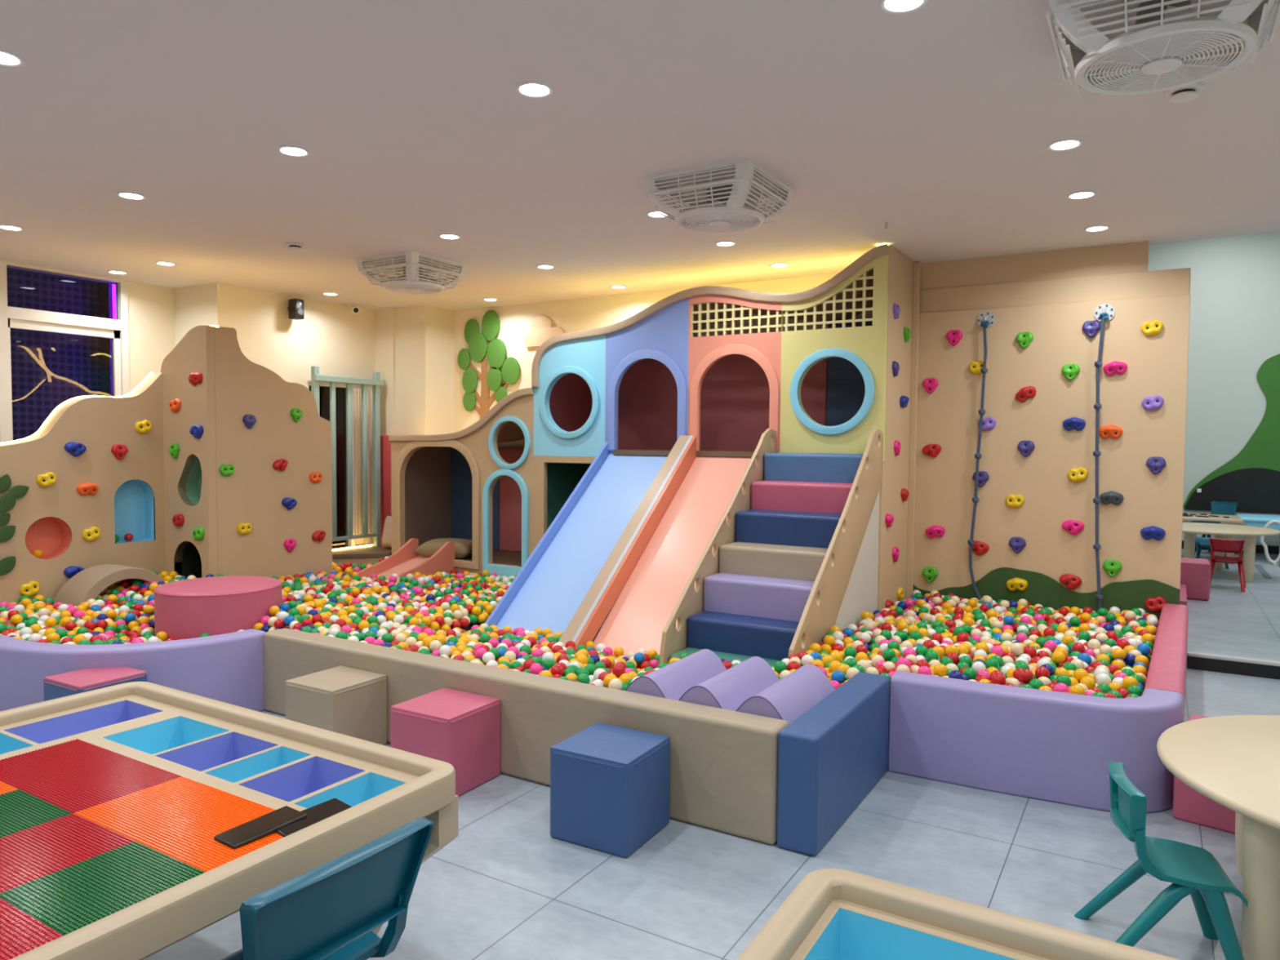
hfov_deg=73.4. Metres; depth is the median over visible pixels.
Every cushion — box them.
[153,575,282,639]
[382,515,391,547]
[413,537,472,559]
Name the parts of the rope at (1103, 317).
cord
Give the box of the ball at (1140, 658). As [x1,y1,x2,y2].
[1134,654,1149,666]
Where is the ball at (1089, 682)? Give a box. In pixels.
[1080,676,1095,689]
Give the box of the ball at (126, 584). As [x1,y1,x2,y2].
[120,579,129,588]
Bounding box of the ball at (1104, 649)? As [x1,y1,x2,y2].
[1098,644,1112,653]
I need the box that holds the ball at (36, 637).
[28,633,42,642]
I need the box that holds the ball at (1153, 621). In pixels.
[1146,616,1158,626]
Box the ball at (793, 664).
[786,661,800,671]
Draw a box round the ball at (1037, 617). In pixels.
[1033,613,1044,622]
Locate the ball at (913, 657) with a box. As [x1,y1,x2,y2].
[905,654,917,665]
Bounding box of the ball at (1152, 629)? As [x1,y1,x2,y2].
[1145,625,1156,635]
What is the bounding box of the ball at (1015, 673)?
[1012,667,1022,681]
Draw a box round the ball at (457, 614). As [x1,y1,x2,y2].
[453,609,462,619]
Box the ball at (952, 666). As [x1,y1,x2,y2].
[946,662,958,671]
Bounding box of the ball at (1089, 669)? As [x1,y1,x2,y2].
[1084,666,1095,673]
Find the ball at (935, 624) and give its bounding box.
[931,620,942,629]
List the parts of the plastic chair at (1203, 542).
leg, seat, backrest, leg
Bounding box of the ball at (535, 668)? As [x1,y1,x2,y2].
[529,662,542,674]
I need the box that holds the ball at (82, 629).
[75,626,88,635]
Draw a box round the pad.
[380,435,391,545]
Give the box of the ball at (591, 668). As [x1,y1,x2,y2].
[584,663,596,675]
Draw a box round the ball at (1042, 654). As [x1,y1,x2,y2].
[1035,650,1049,657]
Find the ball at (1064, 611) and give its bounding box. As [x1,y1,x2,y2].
[1058,607,1069,616]
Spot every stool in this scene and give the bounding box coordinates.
[43,666,146,701]
[284,665,386,745]
[390,688,500,796]
[550,722,670,857]
[1172,714,1235,833]
[1180,557,1210,600]
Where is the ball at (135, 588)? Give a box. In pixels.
[128,584,139,592]
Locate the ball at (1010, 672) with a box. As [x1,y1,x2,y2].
[1006,667,1016,677]
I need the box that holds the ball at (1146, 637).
[1141,633,1154,643]
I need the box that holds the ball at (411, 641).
[404,636,417,646]
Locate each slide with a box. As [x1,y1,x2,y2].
[357,537,454,578]
[484,441,667,635]
[558,435,755,661]
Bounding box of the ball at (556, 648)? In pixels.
[551,644,563,653]
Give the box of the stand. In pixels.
[1259,520,1279,565]
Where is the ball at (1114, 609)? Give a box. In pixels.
[1109,606,1119,613]
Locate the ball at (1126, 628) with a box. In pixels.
[1120,625,1133,635]
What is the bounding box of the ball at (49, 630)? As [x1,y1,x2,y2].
[44,627,56,636]
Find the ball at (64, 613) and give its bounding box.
[59,610,71,618]
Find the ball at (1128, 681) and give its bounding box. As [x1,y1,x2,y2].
[1121,675,1137,689]
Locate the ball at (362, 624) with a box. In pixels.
[358,620,369,631]
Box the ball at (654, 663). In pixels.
[649,659,659,668]
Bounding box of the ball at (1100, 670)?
[1093,667,1109,677]
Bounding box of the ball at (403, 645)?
[397,641,408,649]
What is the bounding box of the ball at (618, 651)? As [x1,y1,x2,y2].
[613,646,623,657]
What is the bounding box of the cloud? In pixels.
[523,315,564,347]
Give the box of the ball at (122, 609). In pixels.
[118,605,129,613]
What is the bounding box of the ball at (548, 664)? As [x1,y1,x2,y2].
[542,658,555,670]
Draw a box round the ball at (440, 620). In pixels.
[434,616,444,626]
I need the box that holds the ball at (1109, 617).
[1105,613,1116,622]
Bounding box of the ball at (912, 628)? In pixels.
[906,624,919,634]
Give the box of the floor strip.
[1254,564,1271,578]
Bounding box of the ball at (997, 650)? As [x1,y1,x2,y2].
[990,645,1004,657]
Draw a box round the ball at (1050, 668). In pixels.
[1041,663,1053,675]
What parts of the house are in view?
arch trim, trim, arch trim, panel, oval trim, light blue panel, circle trim, periwinkle panel, arch trim, trim, arch trim, coral panel, circle trim, yellow panel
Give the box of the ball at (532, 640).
[527,636,536,647]
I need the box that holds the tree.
[457,310,519,418]
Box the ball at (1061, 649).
[1053,646,1067,656]
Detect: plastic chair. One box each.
[220,817,433,959]
[1074,761,1248,959]
[1191,520,1229,568]
[1200,501,1237,554]
[1208,537,1245,592]
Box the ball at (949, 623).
[944,619,955,628]
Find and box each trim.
[1186,655,1279,679]
[1187,651,1279,666]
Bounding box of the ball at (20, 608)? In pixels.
[13,604,25,612]
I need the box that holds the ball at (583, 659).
[576,654,588,664]
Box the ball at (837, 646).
[831,643,843,651]
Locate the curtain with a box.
[354,388,370,544]
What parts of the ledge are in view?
seat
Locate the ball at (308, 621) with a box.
[302,617,313,626]
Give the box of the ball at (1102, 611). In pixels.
[1097,608,1108,616]
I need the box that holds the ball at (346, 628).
[340,625,351,633]
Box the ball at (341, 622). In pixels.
[335,618,346,628]
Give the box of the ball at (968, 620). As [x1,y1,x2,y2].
[962,616,973,626]
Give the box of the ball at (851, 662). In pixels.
[844,657,857,666]
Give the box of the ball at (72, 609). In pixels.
[65,606,77,616]
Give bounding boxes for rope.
[967,320,989,599]
[1093,312,1109,608]
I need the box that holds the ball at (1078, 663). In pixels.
[1071,658,1084,668]
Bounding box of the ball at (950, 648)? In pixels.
[945,644,958,654]
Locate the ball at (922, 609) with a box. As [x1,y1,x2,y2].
[918,606,928,613]
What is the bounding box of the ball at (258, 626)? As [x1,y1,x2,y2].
[253,622,263,630]
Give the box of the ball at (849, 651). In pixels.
[844,646,856,657]
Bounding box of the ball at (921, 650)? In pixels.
[915,644,928,657]
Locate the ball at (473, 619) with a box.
[469,614,477,624]
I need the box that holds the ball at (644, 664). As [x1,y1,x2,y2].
[640,661,651,669]
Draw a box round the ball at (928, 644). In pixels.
[922,640,935,648]
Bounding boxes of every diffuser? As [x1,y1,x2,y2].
[0,52,19,64]
[0,226,21,230]
[110,271,124,273]
[120,193,142,199]
[157,262,173,265]
[280,147,306,155]
[440,235,457,238]
[520,84,549,95]
[538,265,552,268]
[612,285,624,288]
[648,212,666,217]
[717,242,733,245]
[772,264,786,266]
[884,0,922,10]
[1051,141,1079,149]
[1070,192,1093,198]
[1086,226,1106,231]
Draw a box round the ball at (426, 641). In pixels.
[422,636,434,648]
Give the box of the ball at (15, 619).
[10,614,22,624]
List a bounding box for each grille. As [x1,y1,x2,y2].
[358,254,409,282]
[359,263,403,288]
[384,284,440,293]
[413,255,466,286]
[422,268,465,290]
[645,188,694,224]
[648,165,743,212]
[680,212,758,232]
[731,195,787,224]
[744,167,791,220]
[1044,11,1079,94]
[1056,0,1251,39]
[1087,23,1249,96]
[1250,0,1279,63]
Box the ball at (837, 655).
[830,651,842,662]
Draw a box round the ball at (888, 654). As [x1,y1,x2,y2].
[882,648,895,661]
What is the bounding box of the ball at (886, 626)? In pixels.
[880,622,891,631]
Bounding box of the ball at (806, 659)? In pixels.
[800,654,813,665]
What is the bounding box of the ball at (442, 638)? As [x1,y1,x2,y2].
[434,634,446,644]
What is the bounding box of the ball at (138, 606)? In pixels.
[132,603,143,611]
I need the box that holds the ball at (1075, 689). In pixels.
[1068,684,1085,694]
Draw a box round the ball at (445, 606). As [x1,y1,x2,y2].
[440,602,449,611]
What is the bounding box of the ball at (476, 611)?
[471,605,481,615]
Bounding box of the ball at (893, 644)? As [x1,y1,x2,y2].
[887,640,900,650]
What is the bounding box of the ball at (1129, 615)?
[1124,610,1136,619]
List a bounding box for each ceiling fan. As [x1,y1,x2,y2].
[355,250,468,293]
[643,159,793,233]
[1044,0,1279,96]
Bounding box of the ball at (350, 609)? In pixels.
[346,604,356,614]
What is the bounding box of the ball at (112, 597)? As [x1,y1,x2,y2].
[106,594,117,602]
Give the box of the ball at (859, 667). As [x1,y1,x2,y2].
[853,664,865,672]
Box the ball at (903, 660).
[897,657,911,667]
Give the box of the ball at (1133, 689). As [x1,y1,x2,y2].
[1127,684,1142,696]
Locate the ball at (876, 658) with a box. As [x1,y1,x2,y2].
[871,654,884,666]
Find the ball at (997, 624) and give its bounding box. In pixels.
[991,620,1003,629]
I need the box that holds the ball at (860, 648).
[855,644,867,653]
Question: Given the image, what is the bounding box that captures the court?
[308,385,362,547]
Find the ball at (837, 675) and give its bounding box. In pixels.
[831,670,844,683]
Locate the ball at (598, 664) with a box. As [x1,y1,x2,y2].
[594,661,605,668]
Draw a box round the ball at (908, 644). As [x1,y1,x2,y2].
[900,640,913,648]
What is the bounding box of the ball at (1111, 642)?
[1103,638,1116,647]
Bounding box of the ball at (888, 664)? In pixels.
[882,661,895,673]
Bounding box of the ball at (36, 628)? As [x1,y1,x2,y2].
[29,623,41,633]
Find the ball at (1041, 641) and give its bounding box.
[1035,636,1047,647]
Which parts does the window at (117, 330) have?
sash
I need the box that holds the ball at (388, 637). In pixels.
[381,632,393,642]
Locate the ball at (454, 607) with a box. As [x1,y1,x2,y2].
[450,604,459,612]
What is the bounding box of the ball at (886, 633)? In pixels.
[880,629,892,639]
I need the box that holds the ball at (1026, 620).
[1019,616,1031,624]
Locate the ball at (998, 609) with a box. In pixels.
[993,605,1004,613]
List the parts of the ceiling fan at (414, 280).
motor, blade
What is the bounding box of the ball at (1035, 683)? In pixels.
[1028,678,1044,688]
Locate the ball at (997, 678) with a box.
[991,673,1005,684]
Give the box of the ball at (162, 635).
[155,631,168,640]
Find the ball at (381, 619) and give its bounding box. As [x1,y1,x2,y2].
[377,614,386,625]
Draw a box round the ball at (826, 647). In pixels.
[820,644,831,653]
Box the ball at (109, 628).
[104,625,115,633]
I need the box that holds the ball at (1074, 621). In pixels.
[1069,616,1080,626]
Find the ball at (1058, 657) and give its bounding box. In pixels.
[1051,650,1065,663]
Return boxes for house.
[388,244,890,618]
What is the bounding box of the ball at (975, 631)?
[970,628,982,636]
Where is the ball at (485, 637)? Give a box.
[480,633,490,643]
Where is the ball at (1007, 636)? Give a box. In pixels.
[1000,632,1013,641]
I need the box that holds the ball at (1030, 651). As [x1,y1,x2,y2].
[1023,645,1036,658]
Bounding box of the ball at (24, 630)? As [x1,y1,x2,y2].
[19,626,32,636]
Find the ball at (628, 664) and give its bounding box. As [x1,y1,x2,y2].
[625,661,635,668]
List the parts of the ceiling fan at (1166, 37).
blade, motor, blade, blade, blade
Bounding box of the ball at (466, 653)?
[461,650,473,658]
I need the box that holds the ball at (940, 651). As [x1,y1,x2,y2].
[931,645,944,657]
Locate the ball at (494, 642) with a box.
[488,638,498,648]
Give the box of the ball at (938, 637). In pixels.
[930,632,942,644]
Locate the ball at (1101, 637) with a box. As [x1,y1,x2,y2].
[1095,632,1108,643]
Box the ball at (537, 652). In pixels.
[531,648,543,657]
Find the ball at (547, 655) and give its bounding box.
[542,652,555,661]
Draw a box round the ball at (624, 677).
[618,673,631,683]
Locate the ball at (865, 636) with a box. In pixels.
[859,632,871,643]
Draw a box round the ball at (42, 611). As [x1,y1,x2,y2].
[37,608,49,617]
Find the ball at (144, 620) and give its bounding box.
[139,616,150,625]
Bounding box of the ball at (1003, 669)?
[999,665,1011,675]
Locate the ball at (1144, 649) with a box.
[1136,643,1151,655]
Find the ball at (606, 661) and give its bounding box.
[600,657,611,668]
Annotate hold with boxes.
[18,581,39,596]
[35,471,56,487]
[63,565,84,577]
[64,441,86,457]
[76,482,98,495]
[81,526,100,542]
[111,444,128,460]
[134,419,151,434]
[168,398,181,412]
[168,443,179,458]
[172,513,184,527]
[188,372,203,386]
[189,424,203,438]
[191,527,204,540]
[218,463,235,476]
[236,522,252,534]
[242,414,256,429]
[272,458,288,471]
[281,497,297,510]
[284,538,296,552]
[290,408,302,422]
[309,471,322,483]
[311,529,325,542]
[884,513,893,527]
[884,600,893,608]
[892,360,899,377]
[892,546,899,561]
[893,302,900,319]
[893,440,901,455]
[897,586,904,599]
[899,395,909,408]
[900,488,909,501]
[903,327,911,342]
[922,377,938,394]
[922,444,941,457]
[922,567,937,582]
[924,524,945,538]
[946,329,962,346]
[968,360,987,374]
[968,540,989,555]
[972,471,989,487]
[977,416,995,431]
[1005,493,1024,507]
[1005,577,1027,591]
[1008,537,1026,553]
[1015,332,1033,348]
[1015,386,1035,402]
[1017,440,1035,457]
[1059,573,1081,589]
[1061,364,1079,381]
[1062,417,1085,431]
[1062,520,1084,535]
[1067,466,1088,482]
[1081,320,1100,337]
[1098,424,1122,439]
[1099,490,1124,505]
[1102,360,1127,375]
[1102,560,1122,577]
[1140,525,1165,540]
[1141,320,1163,336]
[1141,395,1164,411]
[1144,595,1166,612]
[1146,456,1166,474]
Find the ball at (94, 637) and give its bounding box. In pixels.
[88,635,102,643]
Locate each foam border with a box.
[0,628,265,711]
[262,628,789,844]
[777,671,889,855]
[888,671,1184,813]
[1144,603,1188,719]
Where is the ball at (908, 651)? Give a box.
[903,647,916,657]
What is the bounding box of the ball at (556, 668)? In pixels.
[550,664,564,675]
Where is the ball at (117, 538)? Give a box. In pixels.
[115,534,119,542]
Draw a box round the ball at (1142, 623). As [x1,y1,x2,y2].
[1137,619,1147,626]
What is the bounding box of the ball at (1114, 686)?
[1108,681,1123,690]
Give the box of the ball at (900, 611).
[893,606,903,616]
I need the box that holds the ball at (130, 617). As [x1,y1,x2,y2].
[124,613,136,622]
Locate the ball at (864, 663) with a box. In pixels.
[856,659,870,671]
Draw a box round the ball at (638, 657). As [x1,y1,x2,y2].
[633,652,644,663]
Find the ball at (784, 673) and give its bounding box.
[779,670,791,679]
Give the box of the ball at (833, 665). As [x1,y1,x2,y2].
[829,660,841,671]
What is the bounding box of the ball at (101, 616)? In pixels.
[96,613,107,619]
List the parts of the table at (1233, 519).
leg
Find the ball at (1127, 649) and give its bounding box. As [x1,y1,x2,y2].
[1123,644,1136,654]
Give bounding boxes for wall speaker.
[287,298,303,319]
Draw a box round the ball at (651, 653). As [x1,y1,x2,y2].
[647,648,657,659]
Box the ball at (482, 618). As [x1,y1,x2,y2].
[477,613,486,623]
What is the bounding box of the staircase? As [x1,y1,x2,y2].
[659,428,882,666]
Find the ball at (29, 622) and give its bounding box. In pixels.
[25,618,37,626]
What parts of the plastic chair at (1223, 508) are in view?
leg, backrest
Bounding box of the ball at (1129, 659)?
[1123,653,1136,666]
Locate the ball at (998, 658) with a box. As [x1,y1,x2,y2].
[991,654,1003,666]
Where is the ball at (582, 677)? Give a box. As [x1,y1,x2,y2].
[576,673,590,684]
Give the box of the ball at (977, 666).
[971,661,986,672]
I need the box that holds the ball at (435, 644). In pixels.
[429,640,441,651]
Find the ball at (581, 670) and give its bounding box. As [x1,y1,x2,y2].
[576,666,589,675]
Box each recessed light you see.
[0,48,25,66]
[0,224,24,231]
[106,270,128,274]
[115,191,146,199]
[155,261,176,266]
[276,145,310,156]
[322,292,338,295]
[438,233,460,239]
[482,297,497,301]
[515,80,553,97]
[536,264,555,269]
[609,284,626,288]
[646,210,670,217]
[715,240,736,246]
[769,262,788,267]
[879,0,928,13]
[1047,138,1083,151]
[1066,190,1097,199]
[1084,225,1110,231]
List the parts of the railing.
post, rail, rail, post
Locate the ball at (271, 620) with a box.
[267,616,278,626]
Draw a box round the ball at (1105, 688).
[1096,683,1111,693]
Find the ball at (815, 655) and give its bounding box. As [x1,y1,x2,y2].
[809,651,822,660]
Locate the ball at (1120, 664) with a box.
[1111,659,1125,670]
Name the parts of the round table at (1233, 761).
leg, leg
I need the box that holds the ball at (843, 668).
[837,663,849,675]
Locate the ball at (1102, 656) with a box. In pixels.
[1096,653,1110,662]
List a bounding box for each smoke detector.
[285,242,304,251]
[1164,82,1203,103]
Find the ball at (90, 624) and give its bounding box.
[83,620,95,630]
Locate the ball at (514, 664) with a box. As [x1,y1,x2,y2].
[510,661,521,669]
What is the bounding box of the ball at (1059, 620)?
[1055,617,1066,624]
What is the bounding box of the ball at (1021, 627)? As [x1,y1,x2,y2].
[1017,625,1028,632]
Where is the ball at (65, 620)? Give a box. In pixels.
[59,616,72,626]
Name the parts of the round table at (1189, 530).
leg, leg, leg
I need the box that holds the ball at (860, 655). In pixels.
[855,652,868,661]
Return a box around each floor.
[142,618,1279,959]
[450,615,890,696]
[1181,548,1279,663]
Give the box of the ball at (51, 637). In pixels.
[45,632,59,641]
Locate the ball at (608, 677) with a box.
[603,673,617,687]
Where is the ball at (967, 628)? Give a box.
[960,624,971,634]
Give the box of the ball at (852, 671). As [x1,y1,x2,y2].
[845,666,859,679]
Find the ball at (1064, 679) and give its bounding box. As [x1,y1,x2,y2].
[1055,675,1071,686]
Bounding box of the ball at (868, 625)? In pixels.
[862,622,874,631]
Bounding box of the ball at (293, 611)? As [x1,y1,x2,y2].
[288,608,299,616]
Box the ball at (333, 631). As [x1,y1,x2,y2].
[328,627,340,636]
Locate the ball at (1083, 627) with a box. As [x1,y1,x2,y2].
[1079,622,1090,631]
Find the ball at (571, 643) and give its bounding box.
[564,640,575,647]
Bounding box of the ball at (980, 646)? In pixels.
[975,642,988,653]
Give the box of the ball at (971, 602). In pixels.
[967,598,977,608]
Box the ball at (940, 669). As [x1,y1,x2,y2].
[933,663,947,676]
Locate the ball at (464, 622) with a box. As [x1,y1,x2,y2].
[459,617,469,627]
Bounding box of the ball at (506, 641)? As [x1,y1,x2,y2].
[500,638,511,648]
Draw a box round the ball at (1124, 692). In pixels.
[1115,688,1129,697]
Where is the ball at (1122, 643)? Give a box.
[1116,639,1130,649]
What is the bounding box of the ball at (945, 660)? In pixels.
[940,657,953,666]
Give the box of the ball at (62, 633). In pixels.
[54,628,66,639]
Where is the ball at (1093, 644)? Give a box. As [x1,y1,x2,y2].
[1087,639,1101,649]
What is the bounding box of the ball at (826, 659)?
[821,654,834,666]
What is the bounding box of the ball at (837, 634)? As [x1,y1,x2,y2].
[832,631,844,640]
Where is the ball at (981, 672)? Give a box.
[977,670,990,679]
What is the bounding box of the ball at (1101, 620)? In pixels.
[1094,615,1106,626]
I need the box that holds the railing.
[311,365,383,551]
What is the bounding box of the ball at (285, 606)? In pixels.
[279,603,289,612]
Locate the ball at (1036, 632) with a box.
[1029,628,1040,636]
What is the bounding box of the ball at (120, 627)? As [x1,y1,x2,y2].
[115,624,128,633]
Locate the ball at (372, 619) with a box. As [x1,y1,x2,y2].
[367,615,377,624]
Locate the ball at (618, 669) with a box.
[612,663,625,677]
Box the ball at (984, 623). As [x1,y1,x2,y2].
[979,619,991,627]
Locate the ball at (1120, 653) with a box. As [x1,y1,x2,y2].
[1111,648,1125,659]
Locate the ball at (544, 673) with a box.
[539,670,552,677]
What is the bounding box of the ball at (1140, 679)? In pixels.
[1130,674,1143,684]
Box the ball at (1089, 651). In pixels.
[1084,648,1095,657]
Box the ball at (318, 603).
[313,600,324,608]
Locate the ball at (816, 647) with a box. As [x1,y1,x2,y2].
[808,643,821,653]
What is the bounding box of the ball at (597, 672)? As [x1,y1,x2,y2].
[593,668,605,679]
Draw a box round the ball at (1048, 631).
[1043,626,1055,636]
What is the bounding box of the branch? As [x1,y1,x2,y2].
[0,474,29,575]
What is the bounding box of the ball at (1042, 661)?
[1036,658,1050,667]
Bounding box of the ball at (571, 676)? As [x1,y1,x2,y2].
[565,672,577,680]
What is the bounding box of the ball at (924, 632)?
[917,627,928,637]
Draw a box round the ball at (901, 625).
[897,621,908,631]
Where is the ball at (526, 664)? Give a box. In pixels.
[523,658,535,670]
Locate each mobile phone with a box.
[213,805,306,849]
[274,797,351,837]
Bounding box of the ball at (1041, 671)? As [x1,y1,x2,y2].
[1035,666,1049,678]
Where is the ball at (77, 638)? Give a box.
[72,634,86,644]
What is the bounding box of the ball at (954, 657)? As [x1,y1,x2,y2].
[946,652,959,664]
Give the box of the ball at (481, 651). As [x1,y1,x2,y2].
[475,647,487,660]
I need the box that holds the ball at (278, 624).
[273,618,284,628]
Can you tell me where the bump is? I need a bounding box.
[625,648,835,724]
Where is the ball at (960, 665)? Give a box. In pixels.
[956,662,969,671]
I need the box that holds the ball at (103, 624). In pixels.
[95,619,107,629]
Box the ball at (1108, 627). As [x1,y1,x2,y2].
[1102,623,1114,631]
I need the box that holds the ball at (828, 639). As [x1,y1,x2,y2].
[822,635,835,646]
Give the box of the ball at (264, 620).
[260,615,270,625]
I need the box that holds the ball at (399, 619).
[393,614,404,624]
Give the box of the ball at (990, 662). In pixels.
[985,657,999,668]
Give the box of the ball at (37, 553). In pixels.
[31,549,42,557]
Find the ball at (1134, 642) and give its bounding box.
[1127,638,1138,648]
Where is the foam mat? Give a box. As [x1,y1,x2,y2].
[1179,583,1186,605]
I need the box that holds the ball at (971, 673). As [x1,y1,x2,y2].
[962,667,977,679]
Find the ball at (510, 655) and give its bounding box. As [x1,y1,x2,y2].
[503,650,515,662]
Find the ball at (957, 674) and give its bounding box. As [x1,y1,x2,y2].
[948,670,963,679]
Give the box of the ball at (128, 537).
[124,533,133,541]
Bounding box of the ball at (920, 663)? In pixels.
[915,659,929,666]
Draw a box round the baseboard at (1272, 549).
[1181,540,1279,554]
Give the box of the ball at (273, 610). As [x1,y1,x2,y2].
[268,605,279,615]
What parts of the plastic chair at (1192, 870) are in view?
leg, backrest, leg, seat, leg, leg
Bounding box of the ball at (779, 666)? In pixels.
[773,661,786,674]
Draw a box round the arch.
[53,564,165,606]
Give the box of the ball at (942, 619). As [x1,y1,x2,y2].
[935,615,946,624]
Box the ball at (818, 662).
[811,658,824,667]
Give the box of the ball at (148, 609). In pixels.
[143,604,154,614]
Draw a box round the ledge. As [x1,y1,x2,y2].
[332,544,391,565]
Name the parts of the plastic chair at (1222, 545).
leg, backrest, seat, leg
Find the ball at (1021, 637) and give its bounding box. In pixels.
[1015,632,1027,642]
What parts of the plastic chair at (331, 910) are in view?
seat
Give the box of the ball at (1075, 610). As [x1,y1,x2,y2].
[1070,606,1080,615]
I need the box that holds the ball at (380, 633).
[376,628,387,638]
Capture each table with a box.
[0,681,457,959]
[736,868,1179,959]
[1156,715,1279,959]
[1182,513,1244,564]
[1182,522,1279,582]
[1235,513,1279,555]
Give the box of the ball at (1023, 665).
[1014,662,1029,669]
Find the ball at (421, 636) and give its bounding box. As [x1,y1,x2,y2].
[417,632,428,641]
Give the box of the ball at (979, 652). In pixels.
[973,649,986,659]
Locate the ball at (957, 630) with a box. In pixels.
[953,626,965,635]
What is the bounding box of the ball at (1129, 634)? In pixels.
[1124,631,1135,638]
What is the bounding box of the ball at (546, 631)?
[542,627,552,636]
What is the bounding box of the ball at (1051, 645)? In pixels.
[1044,640,1057,652]
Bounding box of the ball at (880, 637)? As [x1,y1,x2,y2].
[875,635,886,644]
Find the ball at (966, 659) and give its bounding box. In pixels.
[959,655,972,666]
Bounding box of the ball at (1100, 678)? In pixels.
[1095,673,1111,684]
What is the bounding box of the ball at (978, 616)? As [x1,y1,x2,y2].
[973,613,985,621]
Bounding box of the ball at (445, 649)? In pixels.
[439,644,451,656]
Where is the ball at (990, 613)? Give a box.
[986,609,996,618]
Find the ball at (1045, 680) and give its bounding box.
[1037,676,1051,685]
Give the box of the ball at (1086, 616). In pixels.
[1080,612,1091,622]
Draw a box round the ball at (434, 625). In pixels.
[429,622,439,631]
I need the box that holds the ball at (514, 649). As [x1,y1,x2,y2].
[506,646,519,656]
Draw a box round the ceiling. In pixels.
[0,0,1279,311]
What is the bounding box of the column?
[374,305,453,435]
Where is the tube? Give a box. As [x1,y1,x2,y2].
[98,281,115,396]
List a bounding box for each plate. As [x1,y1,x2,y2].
[977,311,995,328]
[1093,303,1115,321]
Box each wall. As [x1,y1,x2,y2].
[0,324,332,604]
[127,281,175,391]
[173,282,374,549]
[453,273,872,448]
[877,244,1191,622]
[920,240,1149,289]
[1147,231,1279,546]
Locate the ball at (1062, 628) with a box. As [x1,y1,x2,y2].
[1057,624,1069,634]
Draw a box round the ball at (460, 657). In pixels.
[453,654,465,660]
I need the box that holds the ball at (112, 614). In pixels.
[105,609,116,618]
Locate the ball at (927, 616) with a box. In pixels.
[921,613,932,622]
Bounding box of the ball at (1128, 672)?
[1120,668,1135,675]
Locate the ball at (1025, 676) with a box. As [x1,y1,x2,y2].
[1018,669,1033,683]
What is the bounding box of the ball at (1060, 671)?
[1053,667,1069,676]
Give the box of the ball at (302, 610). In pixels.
[296,605,306,615]
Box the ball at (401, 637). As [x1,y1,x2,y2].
[395,632,407,642]
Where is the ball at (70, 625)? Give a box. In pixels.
[64,621,76,631]
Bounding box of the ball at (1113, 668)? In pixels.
[1106,664,1119,675]
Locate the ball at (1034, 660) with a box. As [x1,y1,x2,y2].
[1030,656,1041,663]
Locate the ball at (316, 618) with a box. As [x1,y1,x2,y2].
[311,613,322,623]
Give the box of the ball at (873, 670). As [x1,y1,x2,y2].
[865,666,879,675]
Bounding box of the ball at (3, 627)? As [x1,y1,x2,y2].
[0,623,7,633]
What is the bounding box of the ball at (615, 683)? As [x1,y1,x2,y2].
[608,678,622,689]
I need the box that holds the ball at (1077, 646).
[1071,642,1084,653]
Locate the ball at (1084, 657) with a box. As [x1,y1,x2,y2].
[1077,653,1091,664]
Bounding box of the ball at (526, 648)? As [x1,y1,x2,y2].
[519,644,531,654]
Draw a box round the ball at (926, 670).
[917,666,931,675]
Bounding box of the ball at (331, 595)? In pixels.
[327,592,337,599]
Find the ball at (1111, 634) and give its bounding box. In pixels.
[1105,631,1117,640]
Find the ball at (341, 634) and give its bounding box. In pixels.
[335,631,347,639]
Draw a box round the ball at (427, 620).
[421,616,431,626]
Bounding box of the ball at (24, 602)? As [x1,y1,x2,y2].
[20,598,31,607]
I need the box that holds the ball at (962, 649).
[956,644,968,655]
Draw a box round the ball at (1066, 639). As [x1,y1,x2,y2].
[1062,635,1074,645]
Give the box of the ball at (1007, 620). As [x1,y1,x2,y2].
[1003,615,1014,625]
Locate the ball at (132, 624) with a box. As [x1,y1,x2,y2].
[127,621,139,630]
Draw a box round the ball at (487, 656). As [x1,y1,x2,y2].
[482,652,494,664]
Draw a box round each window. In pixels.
[0,260,129,443]
[6,267,101,440]
[307,380,373,546]
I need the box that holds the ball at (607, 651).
[602,646,613,655]
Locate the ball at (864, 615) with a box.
[860,611,871,619]
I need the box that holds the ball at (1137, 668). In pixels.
[1132,664,1146,675]
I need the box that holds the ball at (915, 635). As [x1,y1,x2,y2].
[909,631,921,640]
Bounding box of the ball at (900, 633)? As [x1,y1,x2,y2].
[893,631,905,642]
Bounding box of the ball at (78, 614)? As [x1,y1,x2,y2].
[73,610,85,618]
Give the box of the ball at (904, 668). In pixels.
[895,664,910,672]
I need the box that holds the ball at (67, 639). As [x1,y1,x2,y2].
[61,636,73,644]
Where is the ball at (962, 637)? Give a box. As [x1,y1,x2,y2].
[956,632,968,641]
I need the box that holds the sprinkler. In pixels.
[884,222,888,229]
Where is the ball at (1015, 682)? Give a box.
[1005,677,1020,687]
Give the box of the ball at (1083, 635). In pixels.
[1077,631,1090,641]
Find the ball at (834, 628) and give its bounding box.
[829,625,840,631]
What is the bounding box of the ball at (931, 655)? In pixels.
[925,650,938,662]
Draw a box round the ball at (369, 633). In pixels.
[363,631,375,639]

